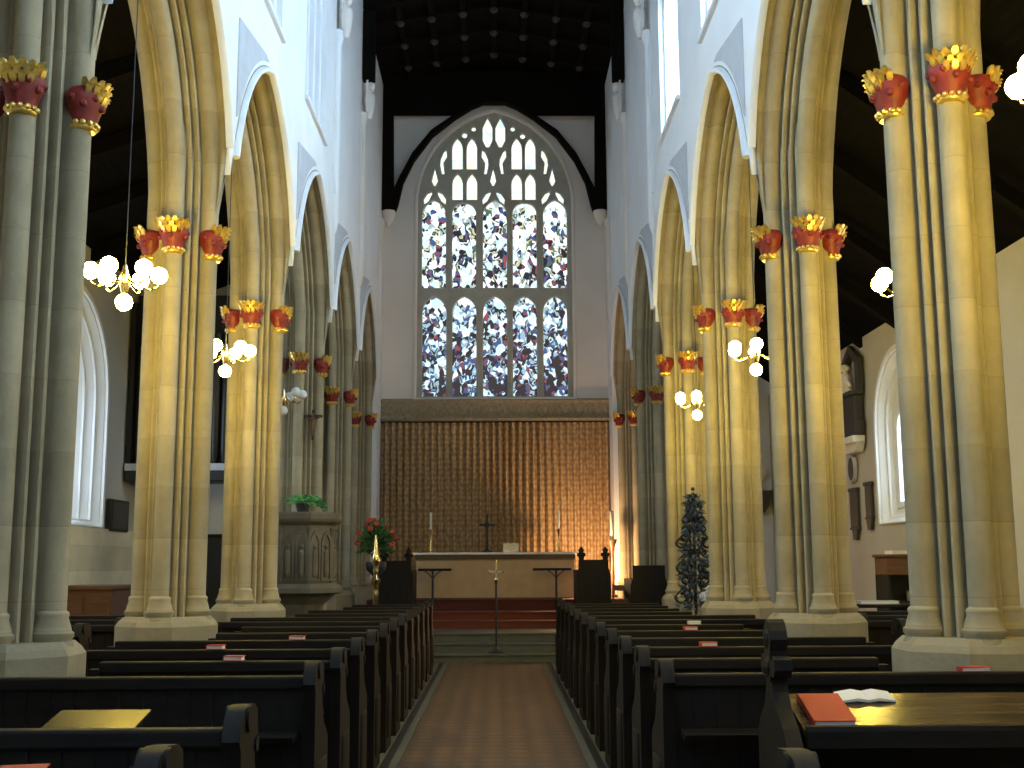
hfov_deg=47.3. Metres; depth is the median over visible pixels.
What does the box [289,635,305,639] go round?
book
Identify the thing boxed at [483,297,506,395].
glass light
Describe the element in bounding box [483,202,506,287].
glass light
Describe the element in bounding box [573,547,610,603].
stall
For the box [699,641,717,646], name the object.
book
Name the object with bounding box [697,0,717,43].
window
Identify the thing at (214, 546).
door
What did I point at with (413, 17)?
ceiling beams
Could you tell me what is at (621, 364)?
stone arch
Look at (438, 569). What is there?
rail
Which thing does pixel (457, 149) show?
glass light
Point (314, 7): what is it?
window
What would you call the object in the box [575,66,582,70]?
boss
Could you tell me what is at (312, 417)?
crucifix
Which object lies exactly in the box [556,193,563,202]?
glass light
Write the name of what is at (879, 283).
pendant lamp
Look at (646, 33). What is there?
trim
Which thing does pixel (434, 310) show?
glass light
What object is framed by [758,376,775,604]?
wall
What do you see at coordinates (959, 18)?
stone arch
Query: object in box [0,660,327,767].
pew
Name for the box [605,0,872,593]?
wall
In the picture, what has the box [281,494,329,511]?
fern
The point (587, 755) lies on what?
trim
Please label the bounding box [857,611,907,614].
pew
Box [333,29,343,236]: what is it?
trim
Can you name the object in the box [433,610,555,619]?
step
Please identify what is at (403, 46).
boss
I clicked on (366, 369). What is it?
stone arch
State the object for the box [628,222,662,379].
stone arch
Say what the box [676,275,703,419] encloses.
pendant lamp
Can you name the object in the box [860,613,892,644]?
pew
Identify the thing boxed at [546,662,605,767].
trim
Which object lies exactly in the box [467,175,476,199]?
glass light
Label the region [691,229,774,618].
stone pier
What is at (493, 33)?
boss
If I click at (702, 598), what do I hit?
flower
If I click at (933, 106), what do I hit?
stone pier
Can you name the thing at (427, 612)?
pew
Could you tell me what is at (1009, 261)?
wall
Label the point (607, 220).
trim
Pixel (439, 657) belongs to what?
step
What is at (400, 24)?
boss
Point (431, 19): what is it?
boss
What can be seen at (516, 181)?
glass light
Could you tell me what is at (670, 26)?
window
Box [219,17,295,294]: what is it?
stone arch
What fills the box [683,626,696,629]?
book
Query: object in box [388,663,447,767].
trim
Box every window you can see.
[71,286,109,527]
[264,0,285,42]
[305,0,327,145]
[413,108,576,398]
[658,0,679,145]
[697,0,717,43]
[873,344,905,524]
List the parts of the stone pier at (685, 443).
crown, crown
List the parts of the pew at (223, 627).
backrest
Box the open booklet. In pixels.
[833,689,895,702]
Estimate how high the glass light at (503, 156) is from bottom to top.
0.616 m
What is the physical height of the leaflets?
0.040 m
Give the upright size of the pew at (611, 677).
1.090 m
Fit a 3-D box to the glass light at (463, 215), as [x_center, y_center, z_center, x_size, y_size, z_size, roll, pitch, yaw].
[-1.095,-3.144,26.747,0.569,2.009,0.012,0,-9,-1]
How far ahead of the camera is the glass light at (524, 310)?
26.40 m
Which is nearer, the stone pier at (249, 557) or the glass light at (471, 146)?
the stone pier at (249, 557)
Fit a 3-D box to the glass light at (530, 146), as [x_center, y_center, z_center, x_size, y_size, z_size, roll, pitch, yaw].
[0.420,-5.304,27.098,0.251,0.786,0.012,0,-9,-1]
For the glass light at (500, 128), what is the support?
on the window at (494, 310)
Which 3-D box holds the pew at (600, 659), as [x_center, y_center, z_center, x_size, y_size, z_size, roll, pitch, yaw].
[1.515,2.637,10.263,1.562,1.090,0.630,0,-9,-1]
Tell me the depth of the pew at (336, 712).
7.16 m
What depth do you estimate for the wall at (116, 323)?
19.51 m
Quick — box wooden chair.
[612,584,624,602]
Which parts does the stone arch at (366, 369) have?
spandrel panel, hood mould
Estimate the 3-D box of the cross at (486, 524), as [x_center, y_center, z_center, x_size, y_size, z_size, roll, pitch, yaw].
[-0.514,3.063,23.958,0.260,0.780,0.217,-7,-11,38]
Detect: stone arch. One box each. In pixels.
[0,0,102,54]
[95,0,233,211]
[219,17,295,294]
[283,142,334,345]
[324,223,360,380]
[352,276,378,405]
[610,275,635,404]
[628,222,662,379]
[653,142,702,344]
[689,18,762,293]
[748,0,879,210]
[872,0,980,55]
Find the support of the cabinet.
on the floor
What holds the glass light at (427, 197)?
attached to the window at (494, 310)
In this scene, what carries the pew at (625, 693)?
on the floor
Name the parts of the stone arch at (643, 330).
hood mould, spandrel panel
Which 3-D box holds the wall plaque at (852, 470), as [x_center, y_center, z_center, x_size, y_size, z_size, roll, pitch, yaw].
[5.943,1.488,20.405,0.070,0.504,0.408,0,-9,-1]
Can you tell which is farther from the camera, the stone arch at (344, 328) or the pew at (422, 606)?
the stone arch at (344, 328)
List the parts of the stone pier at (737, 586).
crown, crown, crown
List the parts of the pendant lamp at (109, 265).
globe, arm, globe, globe, arm, arm, globe, hanging rod, arm, arm, globe, globe, arm, globe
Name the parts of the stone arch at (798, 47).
hood mould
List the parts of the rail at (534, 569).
handrail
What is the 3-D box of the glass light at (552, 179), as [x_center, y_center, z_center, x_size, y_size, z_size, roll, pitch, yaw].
[0.928,-4.759,27.020,0.151,0.441,0.012,0,-9,-1]
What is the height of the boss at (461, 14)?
0.110 m
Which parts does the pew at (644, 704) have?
backrest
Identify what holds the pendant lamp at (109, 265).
hanging from the stone arch at (181, 46)
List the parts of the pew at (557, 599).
backrest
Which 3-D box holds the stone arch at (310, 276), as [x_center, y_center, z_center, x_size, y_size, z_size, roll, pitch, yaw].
[-3.162,-1.978,16.606,0.845,2.286,3.500,0,-9,-1]
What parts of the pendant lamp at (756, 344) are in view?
globe, globe, hanging rod, globe, globe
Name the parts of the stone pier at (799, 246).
crown, crown, crown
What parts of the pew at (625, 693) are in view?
backrest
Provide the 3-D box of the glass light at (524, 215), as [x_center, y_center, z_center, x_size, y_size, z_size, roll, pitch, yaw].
[0.289,-3.148,26.765,0.569,2.009,0.012,0,-9,-1]
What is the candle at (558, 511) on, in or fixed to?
on the candlestick at (558, 529)
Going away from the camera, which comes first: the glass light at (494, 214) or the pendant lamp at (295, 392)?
the pendant lamp at (295, 392)
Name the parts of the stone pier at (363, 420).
crown, crown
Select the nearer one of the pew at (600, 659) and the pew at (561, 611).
the pew at (600, 659)
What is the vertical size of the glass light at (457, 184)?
0.653 m
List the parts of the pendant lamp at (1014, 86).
globe, globe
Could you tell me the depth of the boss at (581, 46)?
24.84 m
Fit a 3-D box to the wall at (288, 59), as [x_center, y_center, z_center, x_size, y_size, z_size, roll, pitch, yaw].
[-3.115,-2.950,10.989,0.780,12.400,30.900,0,-9,-1]
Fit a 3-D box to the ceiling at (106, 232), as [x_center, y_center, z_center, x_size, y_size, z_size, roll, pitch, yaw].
[-5.395,-3.082,15.584,3.520,1.420,24.000,0,-9,-1]
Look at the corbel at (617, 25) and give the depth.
22.54 m
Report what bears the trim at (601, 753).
on the floor
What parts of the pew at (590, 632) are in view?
backrest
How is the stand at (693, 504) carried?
on the floor
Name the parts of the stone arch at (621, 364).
hood mould, spandrel panel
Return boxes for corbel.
[339,0,352,39]
[362,10,375,119]
[610,10,624,119]
[632,0,646,39]
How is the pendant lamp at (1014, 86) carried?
hanging from the stone arch at (959, 18)
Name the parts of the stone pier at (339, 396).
crown, crown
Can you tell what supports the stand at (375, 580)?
on the floor
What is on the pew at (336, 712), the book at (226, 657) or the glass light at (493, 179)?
the book at (226, 657)
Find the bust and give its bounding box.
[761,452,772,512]
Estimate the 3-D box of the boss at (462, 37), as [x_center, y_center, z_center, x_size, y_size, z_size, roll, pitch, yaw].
[-1.017,-7.373,24.899,0.180,0.110,0.171,0,-9,-1]
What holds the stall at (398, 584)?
on the step at (509, 634)
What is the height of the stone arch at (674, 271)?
2.286 m
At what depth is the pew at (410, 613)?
13.08 m
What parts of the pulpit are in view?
carved panel, carved panel, stem, cornice, carved panel, carved panel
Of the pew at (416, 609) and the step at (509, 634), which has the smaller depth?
the pew at (416, 609)
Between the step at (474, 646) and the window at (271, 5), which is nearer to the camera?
the window at (271, 5)
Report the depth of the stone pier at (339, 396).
21.19 m
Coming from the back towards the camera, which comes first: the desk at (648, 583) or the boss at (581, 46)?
the boss at (581, 46)
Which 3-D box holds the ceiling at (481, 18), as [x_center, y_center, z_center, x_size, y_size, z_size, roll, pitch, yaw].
[-0.231,-9.419,12.272,6.900,0.750,31.400,0,-9,-1]
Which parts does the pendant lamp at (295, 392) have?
globe, hanging rod, globe, globe, globe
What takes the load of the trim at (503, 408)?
attached to the wall at (409, 131)
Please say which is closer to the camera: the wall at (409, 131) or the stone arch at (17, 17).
the stone arch at (17, 17)
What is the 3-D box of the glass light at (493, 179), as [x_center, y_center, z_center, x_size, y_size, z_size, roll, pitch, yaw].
[-0.436,-4.755,27.003,0.151,0.441,0.012,0,-9,-1]
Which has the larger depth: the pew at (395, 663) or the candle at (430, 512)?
the candle at (430, 512)
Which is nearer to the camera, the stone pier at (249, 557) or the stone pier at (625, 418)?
the stone pier at (249, 557)
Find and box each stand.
[370,535,380,604]
[503,543,518,551]
[607,510,617,596]
[672,487,709,614]
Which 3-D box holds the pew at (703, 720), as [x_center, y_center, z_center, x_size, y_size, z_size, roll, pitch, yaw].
[1.839,2.029,6.313,2.112,1.090,0.630,0,-9,-1]
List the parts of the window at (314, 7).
frame, sill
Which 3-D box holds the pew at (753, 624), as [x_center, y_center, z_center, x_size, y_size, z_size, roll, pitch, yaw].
[1.766,2.940,12.243,2.112,1.090,0.630,0,-9,-1]
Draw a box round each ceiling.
[86,0,229,288]
[375,0,611,81]
[754,0,1023,382]
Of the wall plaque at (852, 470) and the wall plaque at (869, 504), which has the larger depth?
the wall plaque at (852, 470)
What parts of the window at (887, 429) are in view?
reveal moulding, frame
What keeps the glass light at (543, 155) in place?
attached to the window at (494, 310)
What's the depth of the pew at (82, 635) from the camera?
10.51 m
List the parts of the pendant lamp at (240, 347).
globe, globe, hanging rod, globe, globe, globe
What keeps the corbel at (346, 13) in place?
attached to the wall at (288, 59)
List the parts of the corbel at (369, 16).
wall post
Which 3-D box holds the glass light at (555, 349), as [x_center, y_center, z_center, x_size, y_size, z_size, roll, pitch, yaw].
[0.979,-0.840,26.418,0.569,2.313,0.012,0,-9,-1]
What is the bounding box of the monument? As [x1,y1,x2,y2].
[841,346,864,454]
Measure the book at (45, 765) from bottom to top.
0.030 m
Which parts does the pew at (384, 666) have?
backrest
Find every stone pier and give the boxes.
[0,0,113,676]
[114,121,231,645]
[210,232,293,621]
[279,297,332,609]
[322,340,358,609]
[349,404,377,604]
[612,370,639,598]
[630,343,667,581]
[655,296,709,614]
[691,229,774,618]
[751,121,868,641]
[862,0,1023,671]
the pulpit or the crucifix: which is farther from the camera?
the crucifix
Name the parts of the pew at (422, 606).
backrest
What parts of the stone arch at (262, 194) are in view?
spandrel panel, hood mould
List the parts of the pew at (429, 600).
backrest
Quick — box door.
[206,534,221,608]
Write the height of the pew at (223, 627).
1.090 m
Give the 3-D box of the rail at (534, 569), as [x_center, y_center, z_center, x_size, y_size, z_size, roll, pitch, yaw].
[0.792,3.923,22.982,0.760,0.600,0.200,0,-9,-1]
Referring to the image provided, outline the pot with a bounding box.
[295,501,310,511]
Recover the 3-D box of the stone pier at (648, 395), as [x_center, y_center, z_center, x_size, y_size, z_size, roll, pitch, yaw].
[2.656,1.983,21.381,0.877,5.750,0.877,-9,-12,44]
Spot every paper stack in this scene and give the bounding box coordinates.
[884,550,906,553]
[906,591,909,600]
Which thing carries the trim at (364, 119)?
attached to the wall at (288, 59)
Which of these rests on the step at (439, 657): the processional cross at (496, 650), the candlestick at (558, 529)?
the processional cross at (496, 650)
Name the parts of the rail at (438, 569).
handrail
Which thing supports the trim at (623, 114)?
attached to the wall at (695, 60)
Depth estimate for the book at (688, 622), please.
11.17 m
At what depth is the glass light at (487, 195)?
26.92 m
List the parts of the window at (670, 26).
sill, frame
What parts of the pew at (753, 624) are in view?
backrest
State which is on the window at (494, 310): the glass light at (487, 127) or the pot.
the glass light at (487, 127)
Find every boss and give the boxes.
[396,21,404,27]
[400,44,408,49]
[404,65,412,70]
[427,16,435,22]
[430,39,437,44]
[433,61,440,66]
[458,12,466,17]
[460,35,468,40]
[462,57,469,62]
[489,7,497,13]
[490,30,497,36]
[490,53,497,58]
[518,57,525,62]
[519,35,527,40]
[520,12,528,17]
[547,61,554,66]
[549,39,557,45]
[551,16,559,22]
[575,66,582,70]
[579,44,586,49]
[582,21,590,27]
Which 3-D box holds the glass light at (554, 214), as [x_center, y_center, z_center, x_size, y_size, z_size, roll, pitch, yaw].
[0.986,-3.186,26.779,0.569,2.082,0.012,0,-9,-1]
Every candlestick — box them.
[427,512,433,552]
[555,509,562,551]
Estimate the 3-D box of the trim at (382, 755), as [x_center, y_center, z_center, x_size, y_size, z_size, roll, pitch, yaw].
[-1.054,2.682,6.910,0.053,0.008,24.500,0,-9,-1]
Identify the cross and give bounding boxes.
[479,514,494,551]
[488,560,503,653]
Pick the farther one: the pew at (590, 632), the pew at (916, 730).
the pew at (590, 632)
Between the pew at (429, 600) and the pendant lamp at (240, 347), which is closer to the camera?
the pendant lamp at (240, 347)
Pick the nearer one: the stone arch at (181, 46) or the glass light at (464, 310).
the stone arch at (181, 46)
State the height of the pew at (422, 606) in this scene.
1.090 m
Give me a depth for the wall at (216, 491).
21.64 m
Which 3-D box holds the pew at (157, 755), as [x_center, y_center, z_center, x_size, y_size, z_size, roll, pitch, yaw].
[-1.787,1.584,3.301,1.642,1.090,0.630,0,-9,-1]
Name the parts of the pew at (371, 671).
backrest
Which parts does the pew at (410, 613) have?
backrest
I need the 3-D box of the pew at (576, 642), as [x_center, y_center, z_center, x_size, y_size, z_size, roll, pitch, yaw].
[1.754,3.092,13.231,2.112,1.090,0.630,0,-9,-1]
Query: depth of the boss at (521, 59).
25.95 m
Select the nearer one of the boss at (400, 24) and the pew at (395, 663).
the pew at (395, 663)
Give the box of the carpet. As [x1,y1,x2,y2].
[397,662,588,767]
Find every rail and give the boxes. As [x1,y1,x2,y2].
[418,568,451,599]
[533,568,571,598]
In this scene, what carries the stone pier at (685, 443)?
on the floor
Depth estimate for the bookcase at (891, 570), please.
16.04 m
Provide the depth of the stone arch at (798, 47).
11.05 m
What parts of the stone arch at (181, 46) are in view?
hood mould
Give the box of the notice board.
[105,499,128,531]
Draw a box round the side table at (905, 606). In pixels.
[856,603,909,610]
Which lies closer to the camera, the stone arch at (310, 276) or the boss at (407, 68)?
the stone arch at (310, 276)
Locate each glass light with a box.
[422,202,445,287]
[422,297,445,396]
[424,193,431,203]
[432,172,437,185]
[438,193,445,203]
[440,152,446,173]
[452,140,462,168]
[452,175,462,199]
[452,204,475,287]
[452,297,475,395]
[467,140,476,168]
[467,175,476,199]
[482,151,487,173]
[482,193,490,203]
[483,119,491,146]
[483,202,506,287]
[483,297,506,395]
[490,171,495,185]
[495,120,504,146]
[497,193,504,203]
[499,151,505,173]
[511,140,521,168]
[512,175,521,199]
[513,204,536,287]
[513,297,536,395]
[525,140,534,168]
[525,175,534,199]
[541,151,547,173]
[542,193,549,203]
[543,201,566,287]
[543,297,567,395]
[549,171,554,185]
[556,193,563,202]
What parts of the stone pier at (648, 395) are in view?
crown, crown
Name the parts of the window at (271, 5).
frame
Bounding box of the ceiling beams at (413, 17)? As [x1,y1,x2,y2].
[363,0,623,72]
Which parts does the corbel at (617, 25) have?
wall post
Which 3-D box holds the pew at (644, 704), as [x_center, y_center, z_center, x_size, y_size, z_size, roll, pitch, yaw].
[1.552,2.181,7.298,1.562,1.090,0.630,0,-9,-1]
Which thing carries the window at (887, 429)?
in the wall at (1009, 261)
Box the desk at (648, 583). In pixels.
[624,565,666,605]
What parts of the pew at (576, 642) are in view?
backrest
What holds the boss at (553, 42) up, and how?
attached to the ceiling beams at (413, 17)
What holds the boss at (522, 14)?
attached to the ceiling beams at (413, 17)
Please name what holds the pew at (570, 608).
on the floor
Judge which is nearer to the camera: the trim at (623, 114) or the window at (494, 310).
the trim at (623, 114)
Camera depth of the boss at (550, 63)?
25.93 m
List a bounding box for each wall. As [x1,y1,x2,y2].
[68,526,132,584]
[79,245,143,530]
[102,0,382,596]
[208,285,229,533]
[380,106,610,565]
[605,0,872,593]
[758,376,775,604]
[768,237,1023,613]
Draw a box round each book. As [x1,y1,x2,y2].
[0,763,49,767]
[206,644,225,649]
[223,655,245,660]
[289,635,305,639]
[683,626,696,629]
[687,621,700,623]
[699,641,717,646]
[797,693,856,724]
[956,666,990,671]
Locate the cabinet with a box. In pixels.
[67,584,130,614]
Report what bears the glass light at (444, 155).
attached to the window at (494, 310)
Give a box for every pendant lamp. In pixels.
[84,0,167,310]
[214,166,255,376]
[281,282,306,415]
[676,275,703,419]
[728,158,768,375]
[871,268,892,297]
[1005,55,1023,104]
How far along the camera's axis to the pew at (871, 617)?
12.82 m
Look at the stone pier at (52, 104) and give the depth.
7.33 m
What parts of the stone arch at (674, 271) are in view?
hood mould, spandrel panel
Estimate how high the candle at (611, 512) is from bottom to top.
0.610 m
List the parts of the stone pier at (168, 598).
crown, crown, crown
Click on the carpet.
(477, 715)
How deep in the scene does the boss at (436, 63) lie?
25.91 m
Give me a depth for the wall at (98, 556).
18.39 m
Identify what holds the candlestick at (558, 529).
on the altar
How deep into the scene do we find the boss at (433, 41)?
24.82 m
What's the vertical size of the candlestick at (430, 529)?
0.840 m
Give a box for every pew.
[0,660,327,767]
[0,704,258,767]
[69,615,124,619]
[70,620,114,624]
[71,617,122,649]
[72,623,91,649]
[85,637,366,767]
[88,647,349,767]
[106,629,380,767]
[133,744,182,767]
[208,623,391,753]
[217,613,408,721]
[230,610,414,709]
[234,618,400,735]
[295,606,420,698]
[308,604,425,689]
[343,601,429,681]
[352,599,433,674]
[555,598,657,674]
[559,600,667,680]
[563,603,678,688]
[567,606,691,697]
[572,609,755,707]
[578,612,765,719]
[585,617,750,734]
[594,622,762,750]
[604,628,874,767]
[616,636,892,767]
[632,645,889,767]
[652,658,1023,767]
[758,619,1023,767]
[773,748,819,767]
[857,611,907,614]
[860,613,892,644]
[868,615,907,620]
[891,618,906,643]
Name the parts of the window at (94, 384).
reveal moulding, reveal moulding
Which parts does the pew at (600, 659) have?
backrest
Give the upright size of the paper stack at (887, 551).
0.050 m
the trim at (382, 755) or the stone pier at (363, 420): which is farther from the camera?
the stone pier at (363, 420)
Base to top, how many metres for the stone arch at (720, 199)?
2.286 m
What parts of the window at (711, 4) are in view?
frame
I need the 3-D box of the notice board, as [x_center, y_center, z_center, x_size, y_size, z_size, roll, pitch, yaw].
[-6.517,2.182,19.314,0.100,0.520,0.920,0,-9,-1]
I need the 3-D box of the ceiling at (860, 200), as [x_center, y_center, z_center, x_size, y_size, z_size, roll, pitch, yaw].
[4.887,-2.569,15.633,3.520,2.520,24.000,0,-9,-1]
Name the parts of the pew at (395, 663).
backrest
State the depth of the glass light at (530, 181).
26.97 m
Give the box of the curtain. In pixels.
[380,421,610,572]
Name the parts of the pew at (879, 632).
backrest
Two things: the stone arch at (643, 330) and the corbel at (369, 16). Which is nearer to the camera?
the stone arch at (643, 330)
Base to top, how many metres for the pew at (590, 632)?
1.090 m
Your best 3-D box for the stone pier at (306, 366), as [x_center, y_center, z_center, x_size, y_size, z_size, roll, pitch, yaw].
[-3.240,1.469,17.846,0.877,5.750,0.877,-9,-12,44]
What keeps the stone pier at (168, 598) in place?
on the floor
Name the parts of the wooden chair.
leg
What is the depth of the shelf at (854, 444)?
19.80 m
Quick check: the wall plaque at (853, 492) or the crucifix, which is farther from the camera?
the wall plaque at (853, 492)
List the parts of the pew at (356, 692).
backrest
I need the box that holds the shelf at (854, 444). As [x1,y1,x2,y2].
[845,435,864,454]
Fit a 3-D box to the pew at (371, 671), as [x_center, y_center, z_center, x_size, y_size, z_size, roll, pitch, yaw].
[-2.115,2.496,9.228,2.112,1.090,0.630,0,-9,-1]
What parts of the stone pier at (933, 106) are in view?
crown, crown, crown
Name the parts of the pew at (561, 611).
backrest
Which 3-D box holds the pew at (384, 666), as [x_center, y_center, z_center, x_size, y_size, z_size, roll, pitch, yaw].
[-1.853,2.647,10.220,1.562,1.090,0.630,0,-9,-1]
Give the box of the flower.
[699,595,706,601]
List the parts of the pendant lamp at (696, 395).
globe, hanging rod, globe, globe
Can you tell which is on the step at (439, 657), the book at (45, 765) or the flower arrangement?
the flower arrangement
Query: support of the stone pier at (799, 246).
on the floor
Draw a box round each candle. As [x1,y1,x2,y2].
[430,512,431,528]
[557,509,559,527]
[610,510,613,538]
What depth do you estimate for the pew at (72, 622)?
12.71 m
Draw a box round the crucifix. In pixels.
[304,410,322,439]
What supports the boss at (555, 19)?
attached to the ceiling beams at (413, 17)
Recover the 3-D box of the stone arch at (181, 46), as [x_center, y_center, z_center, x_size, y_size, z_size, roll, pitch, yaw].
[-3.076,-3.042,9.688,0.845,2.286,3.500,0,-9,-1]
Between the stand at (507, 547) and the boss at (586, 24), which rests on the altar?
the stand at (507, 547)
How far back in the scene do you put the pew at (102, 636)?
11.58 m
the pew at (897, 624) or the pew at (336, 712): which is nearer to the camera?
the pew at (336, 712)
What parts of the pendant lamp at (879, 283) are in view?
globe, globe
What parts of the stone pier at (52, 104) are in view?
crown, crown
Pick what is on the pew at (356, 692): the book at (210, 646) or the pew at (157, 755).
the book at (210, 646)
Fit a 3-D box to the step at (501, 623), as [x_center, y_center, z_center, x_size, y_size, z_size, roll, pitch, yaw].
[-0.331,4.720,23.390,5.000,0.140,3.925,0,-9,-1]
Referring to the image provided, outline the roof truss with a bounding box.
[382,70,606,225]
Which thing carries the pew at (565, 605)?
on the floor
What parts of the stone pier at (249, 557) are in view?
crown, crown, crown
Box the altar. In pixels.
[412,552,577,598]
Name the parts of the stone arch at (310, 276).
spandrel panel, hood mould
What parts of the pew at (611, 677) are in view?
backrest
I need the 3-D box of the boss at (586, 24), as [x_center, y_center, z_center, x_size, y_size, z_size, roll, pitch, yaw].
[1.526,-7.340,23.863,0.180,0.110,0.171,0,-9,-1]
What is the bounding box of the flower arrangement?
[354,518,398,604]
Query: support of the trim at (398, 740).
on the floor
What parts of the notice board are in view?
panel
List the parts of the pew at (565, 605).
backrest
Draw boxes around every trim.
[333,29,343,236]
[359,112,367,288]
[377,663,439,767]
[378,218,384,325]
[379,663,443,767]
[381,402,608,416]
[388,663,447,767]
[542,662,597,767]
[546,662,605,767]
[550,662,608,767]
[604,218,610,324]
[620,112,628,287]
[642,29,653,235]
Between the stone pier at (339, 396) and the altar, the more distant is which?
the altar
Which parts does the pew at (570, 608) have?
backrest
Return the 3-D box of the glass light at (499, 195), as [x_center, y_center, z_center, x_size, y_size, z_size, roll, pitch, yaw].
[-0.265,-4.261,26.929,0.203,0.321,0.012,0,-9,-1]
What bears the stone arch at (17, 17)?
attached to the wall at (288, 59)
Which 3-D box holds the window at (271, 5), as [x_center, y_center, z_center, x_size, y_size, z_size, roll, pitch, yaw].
[-2.836,-5.965,13.429,0.240,3.500,1.800,0,-9,-1]
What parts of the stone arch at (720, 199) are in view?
hood mould, spandrel panel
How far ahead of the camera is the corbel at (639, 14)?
18.96 m
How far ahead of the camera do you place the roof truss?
26.59 m
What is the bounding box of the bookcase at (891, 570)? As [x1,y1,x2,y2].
[872,554,909,610]
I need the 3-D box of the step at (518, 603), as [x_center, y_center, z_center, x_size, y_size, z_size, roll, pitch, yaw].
[-0.340,4.499,24.030,5.000,0.210,2.725,0,-9,-1]
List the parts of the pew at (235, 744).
backrest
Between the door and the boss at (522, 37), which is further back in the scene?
the boss at (522, 37)
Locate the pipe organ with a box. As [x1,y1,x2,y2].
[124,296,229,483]
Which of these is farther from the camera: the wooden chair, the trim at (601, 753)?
the wooden chair
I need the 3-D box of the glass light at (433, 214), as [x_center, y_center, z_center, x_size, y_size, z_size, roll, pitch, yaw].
[-1.783,-3.178,26.744,0.569,2.082,0.012,0,-9,-1]
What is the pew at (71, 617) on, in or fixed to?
on the floor
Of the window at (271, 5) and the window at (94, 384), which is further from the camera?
the window at (94, 384)
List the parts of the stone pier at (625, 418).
crown, crown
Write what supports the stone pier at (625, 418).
on the floor
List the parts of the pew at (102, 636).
backrest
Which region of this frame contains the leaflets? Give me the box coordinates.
[855,600,898,603]
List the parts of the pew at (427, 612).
backrest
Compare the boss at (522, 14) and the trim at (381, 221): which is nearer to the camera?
the boss at (522, 14)
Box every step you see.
[367,597,621,610]
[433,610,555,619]
[433,619,555,628]
[433,628,555,641]
[434,641,555,651]
[434,652,555,662]
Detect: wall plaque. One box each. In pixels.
[847,455,857,483]
[848,487,860,539]
[863,481,874,529]
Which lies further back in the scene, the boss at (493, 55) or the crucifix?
the boss at (493, 55)
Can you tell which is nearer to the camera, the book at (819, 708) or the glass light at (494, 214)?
the book at (819, 708)
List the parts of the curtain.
curtain rail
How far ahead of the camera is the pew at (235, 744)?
4.21 m
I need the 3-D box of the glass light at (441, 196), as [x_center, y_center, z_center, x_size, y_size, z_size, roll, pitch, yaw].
[-1.611,-4.257,26.912,0.204,0.321,0.012,0,-9,-1]
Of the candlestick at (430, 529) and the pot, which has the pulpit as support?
the pot
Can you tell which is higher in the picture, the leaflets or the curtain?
the curtain
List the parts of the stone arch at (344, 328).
spandrel panel, hood mould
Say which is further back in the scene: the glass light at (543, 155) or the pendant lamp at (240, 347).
the glass light at (543, 155)
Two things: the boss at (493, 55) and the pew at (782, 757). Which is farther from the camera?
the boss at (493, 55)
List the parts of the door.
frame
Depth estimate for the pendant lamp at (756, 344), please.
12.83 m
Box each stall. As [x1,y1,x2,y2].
[378,547,416,604]
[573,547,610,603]
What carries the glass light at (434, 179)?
attached to the window at (494, 310)
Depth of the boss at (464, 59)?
25.93 m
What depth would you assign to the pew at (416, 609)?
14.08 m
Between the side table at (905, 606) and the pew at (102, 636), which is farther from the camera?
the side table at (905, 606)
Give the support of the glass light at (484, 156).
attached to the window at (494, 310)
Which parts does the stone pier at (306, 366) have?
crown, crown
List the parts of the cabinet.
door, door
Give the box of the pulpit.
[277,512,342,616]
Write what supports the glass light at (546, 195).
attached to the window at (494, 310)
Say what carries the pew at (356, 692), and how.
on the floor
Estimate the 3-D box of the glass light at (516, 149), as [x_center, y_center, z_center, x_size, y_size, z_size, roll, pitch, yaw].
[0.107,-5.303,27.094,0.251,0.786,0.012,0,-9,-1]
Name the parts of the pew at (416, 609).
backrest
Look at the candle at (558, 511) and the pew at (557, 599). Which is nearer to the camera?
the pew at (557, 599)
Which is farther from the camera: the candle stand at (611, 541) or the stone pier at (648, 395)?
the candle stand at (611, 541)
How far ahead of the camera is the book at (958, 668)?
6.24 m

